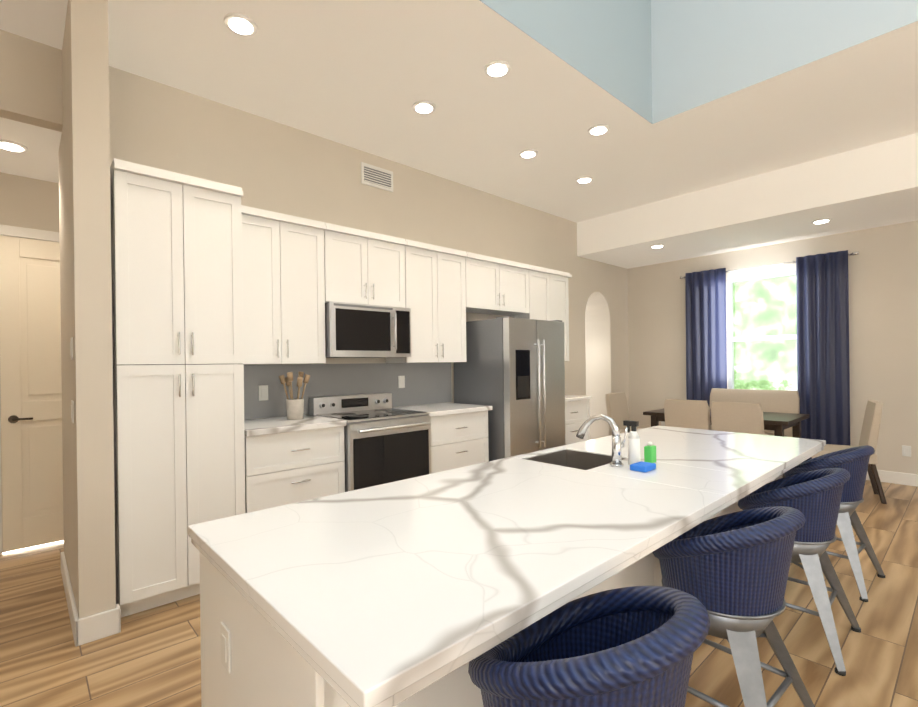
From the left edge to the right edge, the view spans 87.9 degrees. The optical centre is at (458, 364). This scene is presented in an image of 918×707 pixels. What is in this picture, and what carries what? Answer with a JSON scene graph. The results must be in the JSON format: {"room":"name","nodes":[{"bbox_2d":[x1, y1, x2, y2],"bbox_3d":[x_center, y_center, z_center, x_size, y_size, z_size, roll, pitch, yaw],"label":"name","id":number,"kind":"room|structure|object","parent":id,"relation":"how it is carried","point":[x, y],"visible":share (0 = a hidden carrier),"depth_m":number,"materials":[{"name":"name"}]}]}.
{"room":"kitchen","nodes":[
{"label":"kitchen","id":0,"kind":"room"},
{"bbox_2d":[0,172,59,553],"bbox_3d":[-3.231,-0.240,3.807,6.000,3.302,0.120,-1,0,-43],"label":"wall","id":1,"kind":"structure","parent":0,"point":[27,202],"depth_m":3.66,"materials":[{"name":"paint"}]},
{"bbox_2d":[0,225,63,554],"bbox_3d":[-3.097,0.181,3.801,0.970,2.454,0.062,-1,0,-43],"label":"hall door","id":2,"kind":"structure","parent":1,"relation":"in","point":[31,502],"depth_m":3.65,"materials":[{"name":"white wood"}]},
{"bbox_2d":[0,117,61,182],"bbox_3d":[-2.841,-1.494,3.363,6.000,0.100,1.080,-1,0,-43],"label":"ceiling","id":3,"kind":"structure","parent":0,"point":[39,159],"depth_m":3.24,"materials":[{"name":"paint"}]},
{"bbox_2d":[0,139,27,152],"bbox_3d":[-2.950,-1.434,3.127,0.176,0.016,0.176,-1,0,-43],"label":"recessed light","id":4,"kind":"object","parent":3,"relation":"in","point":[9,145],"visible":0.98,"depth_m":3.12,"materials":[{"name":"white plastic"}]},
{"bbox_2d":[0,29,62,131],"bbox_3d":[-3.322,-1.662,2.109,2.400,0.452,0.120,-1,0,-43],"label":"wall","id":5,"kind":"structure","parent":0,"point":[31,82],"depth_m":2.78,"materials":[{"name":"paint"}]},
{"bbox_2d":[58,0,115,618],"bbox_3d":[-2.260,-0.251,2.859,0.150,3.302,1.190,-1,0,-43],"label":"wall","id":6,"kind":"structure","parent":0,"point":[86,325],"depth_m":2.43,"materials":[{"name":"paint"}]},
{"bbox_2d":[61,552,78,646],"bbox_3d":[-2.296,1.336,2.798,0.018,0.130,1.208,-1,0,-43],"label":"baseboard","id":7,"kind":"structure","parent":6,"relation":"attached to","point":[72,608],"depth_m":2.67,"materials":[{"name":"white wood"}]},
{"bbox_2d":[70,337,72,359],"bbox_3d":[-2.030,-0.083,2.492,0.009,0.116,0.072,-1,0,-43],"label":"light switch","id":8,"kind":"object","parent":6,"relation":"attached to","point":[71,346],"visible":1,"depth_m":2.47,"materials":[{"name":"white plastic"}]},
{"bbox_2d":[71,400,73,422],"bbox_3d":[-2.026,0.247,2.492,0.009,0.116,0.072,-1,0,-43],"label":"light switch","id":9,"kind":"object","parent":6,"relation":"attached to","point":[72,409],"visible":0.98,"depth_m":2.47,"materials":[{"name":"white plastic"}]},
{"bbox_2d":[75,607,120,645],"bbox_3d":[-1.832,1.330,2.416,0.186,0.130,0.018,-1,0,-43],"label":"baseboard","id":10,"kind":"structure","parent":6,"relation":"attached to","point":[94,627],"depth_m":2.41,"materials":[{"name":"white wood"}]},
{"bbox_2d":[116,604,120,632],"bbox_3d":[-1.787,1.330,2.491,0.018,0.130,0.068,-1,0,-43],"label":"baseboard","id":11,"kind":"structure","parent":6,"relation":"attached to","point":[119,611],"depth_m":2.47,"materials":[{"name":"white wood"}]},
{"bbox_2d":[109,66,628,439],"bbox_3d":[0.088,-0.284,5.481,6.856,3.302,0.500,-1,0,-43],"label":"wall","id":12,"kind":"structure","parent":0,"point":[267,164],"depth_m":4.30,"materials":[{"name":"paint"}]},
{"bbox_2d":[241,205,325,364],"bbox_3d":[-1.386,-0.544,3.540,0.688,1.085,0.364,-1,0,-43],"label":"upper cabinet","id":13,"kind":"object","parent":12,"relation":"attached to","point":[283,282],"visible":0.79,"depth_m":3.44,"materials":[{"name":"white wood"}]},
{"bbox_2d":[244,363,451,419],"bbox_3d":[-0.311,0.190,4.768,3.926,0.413,0.002,-1,0,-43],"label":"backsplash","id":14,"kind":"structure","parent":12,"relation":"attached to","point":[427,383],"depth_m":4.14,"materials":[{"name":"grey tile"}]},
{"bbox_2d":[259,385,267,400],"bbox_3d":[-1.505,0.219,3.664,0.072,0.116,0.009,-1,0,-43],"label":"outlet","id":15,"kind":"object","parent":14,"relation":"attached to","point":[263,392],"visible":1,"depth_m":3.66,"materials":[{"name":"white plastic"}]},
{"bbox_2d":[398,376,404,387],"bbox_3d":[-0.548,0.166,4.542,0.072,0.116,0.009,-1,0,-43],"label":"outlet","id":16,"kind":"object","parent":14,"relation":"attached to","point":[401,381],"visible":1,"depth_m":4.54,"materials":[{"name":"white plastic"}]},
{"bbox_2d":[324,222,406,307],"bbox_3d":[-0.853,-0.792,4.032,0.760,0.605,0.364,-1,0,-43],"label":"upper cabinet","id":17,"kind":"object","parent":12,"relation":"attached to","point":[364,267],"visible":0.77,"depth_m":3.89,"materials":[{"name":"white wood"}]},
{"bbox_2d":[325,301,410,357],"bbox_3d":[-0.813,-0.271,3.997,0.750,0.422,0.461,-1,0,-43],"label":"microwave","id":18,"kind":"object","parent":17,"relation":"attached to","point":[354,330],"visible":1,"depth_m":3.82,"materials":[{"name":"silver metal"}]},
{"bbox_2d":[361,162,392,191],"bbox_3d":[-0.748,-1.721,4.377,0.340,0.190,0.017,-1,0,-43],"label":"air vent grille","id":19,"kind":"object","parent":12,"relation":"attached to","point":[376,177],"visible":1,"depth_m":4.36,"materials":[{"name":"white plastic"}]},
{"bbox_2d":[386,239,466,362],"bbox_3d":[-0.299,-0.560,4.537,0.726,1.085,0.364,-1,0,-43],"label":"upper cabinet","id":20,"kind":"object","parent":12,"relation":"attached to","point":[435,290],"visible":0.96,"depth_m":4.41,"materials":[{"name":"white wood"}]},
{"bbox_2d":[465,252,530,315],"bbox_3d":[0.326,-0.838,5.113,0.972,0.545,0.364,-1,0,-43],"label":"upper cabinet","id":21,"kind":"object","parent":12,"relation":"attached to","point":[496,286],"visible":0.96,"depth_m":4.98,"materials":[{"name":"white wood"}]},
{"bbox_2d":[510,265,571,360],"bbox_3d":[0.982,-0.577,5.712,0.790,1.085,0.364,-1,0,-43],"label":"upper cabinet","id":22,"kind":"object","parent":12,"relation":"attached to","point":[548,295],"visible":0.42,"depth_m":5.59,"materials":[{"name":"white wood"}]},
{"bbox_2d":[0,0,917,222],"bbox_3d":[-0.054,-1.987,0.958,10.065,0.120,7.200,-1,0,-43],"label":"ceiling","id":23,"kind":"structure","parent":0,"point":[364,75],"depth_m":3.44,"materials":[{"name":"paint"}]},
{"bbox_2d":[224,13,257,36],"bbox_3d":[-1.227,-1.907,2.677,0.176,0.016,0.176,-1,0,-43],"label":"recessed light","id":24,"kind":"object","parent":23,"relation":"in","point":[241,24],"visible":1,"depth_m":2.66,"materials":[{"name":"white plastic"}]},
{"bbox_2d":[412,101,435,113],"bbox_3d":[-0.261,-1.920,3.562,0.176,0.016,0.176,-1,0,-43],"label":"recessed light","id":25,"kind":"object","parent":23,"relation":"in","point":[424,107],"visible":0.96,"depth_m":3.54,"materials":[{"name":"white plastic"}]},
{"bbox_2d":[484,60,510,77],"bbox_3d":[0.250,-1.926,3.108,0.176,0.016,0.176,-1,0,-43],"label":"recessed light","id":26,"kind":"object","parent":23,"relation":"in","point":[497,68],"visible":0.96,"depth_m":3.09,"materials":[{"name":"white"}]},
{"bbox_2d":[519,149,537,158],"bbox_3d":[0.637,-1.933,4.373,0.176,0.016,0.176,-1,0,-43],"label":"recessed light","id":27,"kind":"object","parent":23,"relation":"in","point":[528,153],"visible":0.96,"depth_m":4.35,"materials":[{"name":"white plastic"}]},
{"bbox_2d":[576,176,592,183],"bbox_3d":[1.323,-1.942,5.016,0.176,0.016,0.176,-1,0,-43],"label":"recessed light","id":28,"kind":"object","parent":23,"relation":"in","point":[584,179],"visible":0.92,"depth_m":4.99,"materials":[{"name":"white"}]},
{"bbox_2d":[588,124,609,135],"bbox_3d":[1.156,-1.938,3.940,0.176,0.016,0.176,-1,0,-43],"label":"recessed light","id":29,"kind":"object","parent":23,"relation":"in","point":[598,129],"visible":0.98,"depth_m":3.92,"materials":[{"name":"white plastic"}]},
{"bbox_2d":[0,480,917,706],"bbox_3d":[0.101,1.411,2.016,11.656,0.080,8.600,-1,0,-43],"label":"floor","id":30,"kind":"structure","parent":0,"point":[151,657],"depth_m":2.33,"materials":[{"name":"brown wood"}]},
{"bbox_2d":[110,158,244,617],"bbox_3d":[-1.785,0.146,2.980,0.655,2.494,0.639,-1,0,-43],"label":"pantry cabinet","id":31,"kind":"object","parent":30,"relation":"on","point":[177,351],"visible":0.92,"depth_m":2.73,"materials":[{"name":"white wood"}]},
{"bbox_2d":[244,426,344,512],"bbox_3d":[-1.276,0.919,3.440,0.690,0.934,0.639,-1,0,-43],"label":"base cabinet","id":32,"kind":"object","parent":30,"relation":"on","point":[286,468],"visible":0.44,"depth_m":3.20,"materials":[{"name":"white wood"}]},
{"bbox_2d":[244,415,345,436],"bbox_3d":[-1.283,0.431,3.440,0.694,0.039,0.636,-1,0,-43],"label":"countertop","id":33,"kind":"structure","parent":32,"relation":"on","point":[263,426],"depth_m":3.30,"materials":[{"name":"stone"}]},
{"bbox_2d":[279,372,309,419],"bbox_3d":[-1.233,0.232,3.571,0.212,0.356,0.226,-1,0,-43],"label":"utensil crock","id":34,"kind":"object","parent":33,"relation":"on","point":[295,408],"visible":1,"depth_m":3.52,"materials":[{"name":"ceramic"}]},
{"bbox_2d":[309,393,430,491],"bbox_3d":[-0.704,0.821,3.894,0.756,1.114,0.712,-1,0,-43],"label":"range","id":35,"kind":"object","parent":30,"relation":"on","point":[385,442],"visible":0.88,"depth_m":3.71,"materials":[{"name":"silver metal"}]},
{"bbox_2d":[431,411,488,473],"bbox_3d":[-0.184,0.904,4.441,0.736,0.934,0.639,-1,0,-43],"label":"base cabinet","id":36,"kind":"object","parent":30,"relation":"on","point":[459,440],"visible":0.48,"depth_m":4.23,"materials":[{"name":"white wood"}]},
{"bbox_2d":[392,403,492,416],"bbox_3d":[-0.181,0.416,4.451,0.768,0.039,0.636,-1,0,-43],"label":"countertop","id":37,"kind":"structure","parent":36,"relation":"on","point":[438,409],"depth_m":4.34,"materials":[{"name":"stone"}]},
{"bbox_2d":[454,316,565,460],"bbox_3d":[0.555,0.454,4.954,0.875,1.814,0.837,-1,0,-43],"label":"fridge","id":38,"kind":"object","parent":30,"relation":"on","point":[511,371],"visible":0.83,"depth_m":4.61,"materials":[{"name":"silver metal"}]},
{"bbox_2d":[199,442,825,706],"bbox_3d":[0.737,0.948,2.288,3.320,0.828,1.065,-1,0,-43],"label":"kitchen island","id":39,"kind":"object","parent":30,"relation":"on","point":[264,673],"depth_m":1.24,"materials":[{"name":"white"}]},
{"bbox_2d":[220,622,230,673],"bbox_3d":[-0.663,0.802,1.348,0.009,0.116,0.072,-1,0,-43],"label":"outlet","id":40,"kind":"object","parent":39,"relation":"attached to","point":[225,650],"visible":0.98,"depth_m":1.33,"materials":[{"name":"white plastic"}]},
{"bbox_2d":[188,426,825,706],"bbox_3d":[0.723,0.531,2.282,3.360,0.058,1.086,-1,0,-43],"label":"island countertop","id":41,"kind":"structure","parent":39,"relation":"on","point":[371,588],"depth_m":1.37,"materials":[{"name":"white stone"}]},
{"bbox_2d":[526,450,626,469],"bbox_3d":[0.625,0.618,2.560,0.412,0.218,0.395,-1,0,-43],"label":"sink basin","id":42,"kind":"object","parent":41,"relation":"in","point":[577,459],"visible":0.06,"depth_m":2.75,"materials":[{"name":"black metal"}]},
{"bbox_2d":[576,414,627,466],"bbox_3d":[0.726,0.374,2.421,0.125,0.254,0.240,-1,0,-43],"label":"faucet","id":43,"kind":"object","parent":41,"relation":"on","point":[617,444],"visible":1,"depth_m":2.35,"materials":[{"name":"silver metal"}]},
{"bbox_2d":[623,420,640,464],"bbox_3d":[0.871,0.392,2.393,0.060,0.215,0.080,-1,0,-43],"label":"spray bottle","id":44,"kind":"object","parent":41,"relation":"on","point":[633,447],"visible":0.88,"depth_m":2.37,"materials":[{"name":"white plastic"}]},
{"bbox_2d":[630,461,655,471],"bbox_3d":[0.873,0.485,2.258,0.110,0.028,0.080,-1,0,-43],"label":"sponge","id":45,"kind":"object","parent":41,"relation":"on","point":[641,466],"visible":1,"depth_m":2.23,"materials":[{"name":"blue"}]},
{"bbox_2d":[644,442,655,462],"bbox_3d":[0.972,0.446,2.417,0.060,0.105,0.040,-1,0,-43],"label":"soap bottle","id":46,"kind":"object","parent":41,"relation":"on","point":[650,452],"visible":0.9,"depth_m":2.40,"materials":[{"name":"green plastic"}]},
{"bbox_2d":[565,400,589,444],"bbox_3d":[1.097,0.886,5.616,0.720,0.934,0.639,-1,0,-43],"label":"base cabinet","id":47,"kind":"object","parent":30,"relation":"on","point":[577,414],"visible":0.25,"depth_m":5.46,"materials":[{"name":"white wood"}]},
{"bbox_2d":[565,395,591,401],"bbox_3d":[1.089,0.399,5.616,0.740,0.039,0.636,-1,0,-43],"label":"countertop","id":48,"kind":"structure","parent":47,"relation":"on","point":[569,398],"depth_m":5.48,"materials":[{"name":"stone"}]},
{"bbox_2d":[468,586,709,706],"bbox_3d":[0.277,0.933,1.096,0.556,0.874,0.555,-1,0,-41],"label":"stool","id":49,"kind":"object","parent":30,"relation":"on","point":[635,646],"visible":0.96,"depth_m":0.92,"materials":[{"name":"wicker"}]},
{"bbox_2d":[606,392,642,435],"bbox_3d":[2.295,0.863,6.306,0.470,0.949,0.570,-1,0,-43],"label":"dining chair","id":50,"kind":"object","parent":30,"relation":"on","point":[617,408],"visible":0.27,"depth_m":6.39,"materials":[{"name":"beige fabric"}]},
{"bbox_2d":[664,399,710,429],"bbox_3d":[2.650,0.859,5.349,0.570,0.949,0.470,-1,0,-43],"label":"dining chair","id":51,"kind":"object","parent":30,"relation":"on","point":[693,414],"visible":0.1,"depth_m":5.17,"materials":[{"name":"beige fabric"}]},
{"bbox_2d":[643,408,809,477],"bbox_3d":[3.096,0.948,5.582,0.900,0.759,1.500,-1,0,-43],"label":"dining table","id":52,"kind":"object","parent":30,"relation":"on","point":[778,423],"visible":0.35,"depth_m":5.20,"materials":[{"name":"brown wood"}]},
{"bbox_2d":[652,506,814,706],"bbox_3d":[0.979,0.932,1.780,0.536,0.856,0.535,-1,0,-40],"label":"stool","id":53,"kind":"object","parent":30,"relation":"on","point":[730,572],"visible":0.92,"depth_m":1.60,"materials":[{"name":"wicker"}]},
{"bbox_2d":[711,401,763,434],"bbox_3d":[2.973,0.856,4.967,0.570,0.949,0.470,-1,0,-43],"label":"dining chair","id":54,"kind":"object","parent":30,"relation":"on","point":[740,417],"visible":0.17,"depth_m":4.79,"materials":[{"name":"beige fabric"}]},
{"bbox_2d":[709,388,799,436],"bbox_3d":[3.580,0.822,5.918,0.570,0.999,1.000,-1,0,-43],"label":"bench","id":55,"kind":"object","parent":30,"relation":"on","point":[783,401],"visible":0.15,"depth_m":5.91,"materials":[{"name":"beige fabric"}]},
{"bbox_2d":[738,468,860,675],"bbox_3d":[1.671,0.926,2.416,0.512,0.848,0.511,-1,0,-44],"label":"stool","id":56,"kind":"object","parent":30,"relation":"on","point":[814,497],"visible":0.73,"depth_m":2.23,"materials":[{"name":"wicker"}]},
{"bbox_2d":[784,445,884,601],"bbox_3d":[2.331,0.917,3.028,0.497,0.848,0.496,-1,0,-39],"label":"stool","id":57,"kind":"object","parent":30,"relation":"on","point":[854,462],"visible":0.52,"depth_m":2.84,"materials":[{"name":"wicker"}]},
{"bbox_2d":[812,400,886,503],"bbox_3d":[3.906,0.844,4.814,0.570,0.949,0.470,-1,0,33],"label":"dining chair","id":58,"kind":"object","parent":30,"relation":"on","point":[869,435],"visible":0.44,"depth_m":4.56,"materials":[{"name":"beige fabric"}]},
{"bbox_2d":[480,0,651,123],"bbox_3d":[-1.505,-3.118,1.138,8.195,2.178,0.120,-1,0,-43],"label":"wall","id":59,"kind":"structure","parent":0,"point":[611,38],"depth_m":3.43,"materials":[{"name":"paint"}]},
{"bbox_2d":[577,133,917,268],"bbox_3d":[4.225,-1.817,4.880,1.541,0.580,7.200,-1,0,-43],"label":"ceiling","id":60,"kind":"structure","parent":0,"point":[870,186],"depth_m":5.09,"materials":[{"name":"paint"}]},
{"bbox_2d":[650,244,664,247],"bbox_3d":[2.519,-1.498,6.041,0.176,0.016,0.176,-1,0,-43],"label":"recessed light","id":61,"kind":"object","parent":60,"relation":"in","point":[657,246],"visible":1,"depth_m":6.01,"materials":[{"name":"white"}]},
{"bbox_2d":[811,218,831,223],"bbox_3d":[3.835,-1.514,5.035,0.176,0.016,0.176,-1,0,-43],"label":"recessed light","id":62,"kind":"object","parent":60,"relation":"in","point":[821,221],"visible":1,"depth_m":5.01,"materials":[{"name":"white"}]},
{"bbox_2d":[627,221,917,473],"bbox_3d":[4.790,-0.343,5.316,0.150,3.302,7.100,-1,0,-43],"label":"wall","id":63,"kind":"structure","parent":0,"point":[883,307],"depth_m":5.45,"materials":[{"name":"paint"}]},
{"bbox_2d":[727,270,796,389],"bbox_3d":[3.955,-0.373,6.165,0.130,1.580,0.920,-1,0,-43],"label":"window","id":64,"kind":"structure","parent":63,"relation":"in","point":[732,339],"depth_m":6.36,"materials":[{"name":"grey"}]},
{"bbox_2d":[680,251,858,278],"bbox_3d":[3.869,-1.252,6.122,0.096,0.044,1.980,-1,0,-43],"label":"curtain rod","id":65,"kind":"object","parent":63,"relation":"attached to","point":[785,263],"visible":0.5,"depth_m":6.03,"materials":[{"name":"silver metal"}]},
{"bbox_2d":[685,268,726,405],"bbox_3d":[3.396,-0.004,6.546,0.042,2.575,0.523,-1,0,-43],"label":"curtain","id":66,"kind":"object","parent":65,"relation":"hanging from","point":[706,342],"visible":0.71,"depth_m":6.54,"materials":[{"name":"blue fabric"}]},
{"bbox_2d":[796,250,849,462],"bbox_3d":[4.271,-0.013,5.592,0.042,2.575,0.493,-1,0,-43],"label":"curtain","id":67,"kind":"object","parent":65,"relation":"hanging from","point":[823,362],"visible":0.81,"depth_m":5.58,"materials":[{"name":"blue fabric"}]},
{"bbox_2d":[866,470,917,486],"bbox_3d":[4.917,1.242,5.077,0.018,0.130,6.600,-1,0,-43],"label":"baseboard","id":68,"kind":"structure","parent":63,"relation":"attached to","point":[909,479],"depth_m":5.20,"materials":[{"name":"white wood"}]},
{"bbox_2d":[902,445,910,456],"bbox_3d":[4.848,0.938,5.152,0.009,0.116,0.072,-1,0,-43],"label":"electrical outlet","id":69,"kind":"object","parent":63,"relation":"attached to","point":[906,450],"visible":1,"depth_m":5.15,"materials":[{"name":"white plastic"}]},
{"bbox_2d":[651,0,912,108],"bbox_3d":[3.129,-3.178,2.237,0.120,2.178,4.765,-1,0,-43],"label":"wall","id":70,"kind":"structure","parent":0,"point":[697,44],"depth_m":3.44,"materials":[{"name":"paint"}]},
{"bbox_2d":[652,0,917,123],"bbox_3d":[3.139,-2.032,2.153,0.002,0.125,4.645,-1,0,-43],"label":"vault end wall lip","id":71,"kind":"structure","parent":0,"point":[881,24],"depth_m":3.14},
{"label":"outside","id":72,"kind":"structure","parent":0,"visible":0},
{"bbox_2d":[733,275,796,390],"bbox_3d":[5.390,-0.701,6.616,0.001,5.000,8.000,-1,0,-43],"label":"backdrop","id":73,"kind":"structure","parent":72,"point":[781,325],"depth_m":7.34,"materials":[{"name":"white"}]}
]}

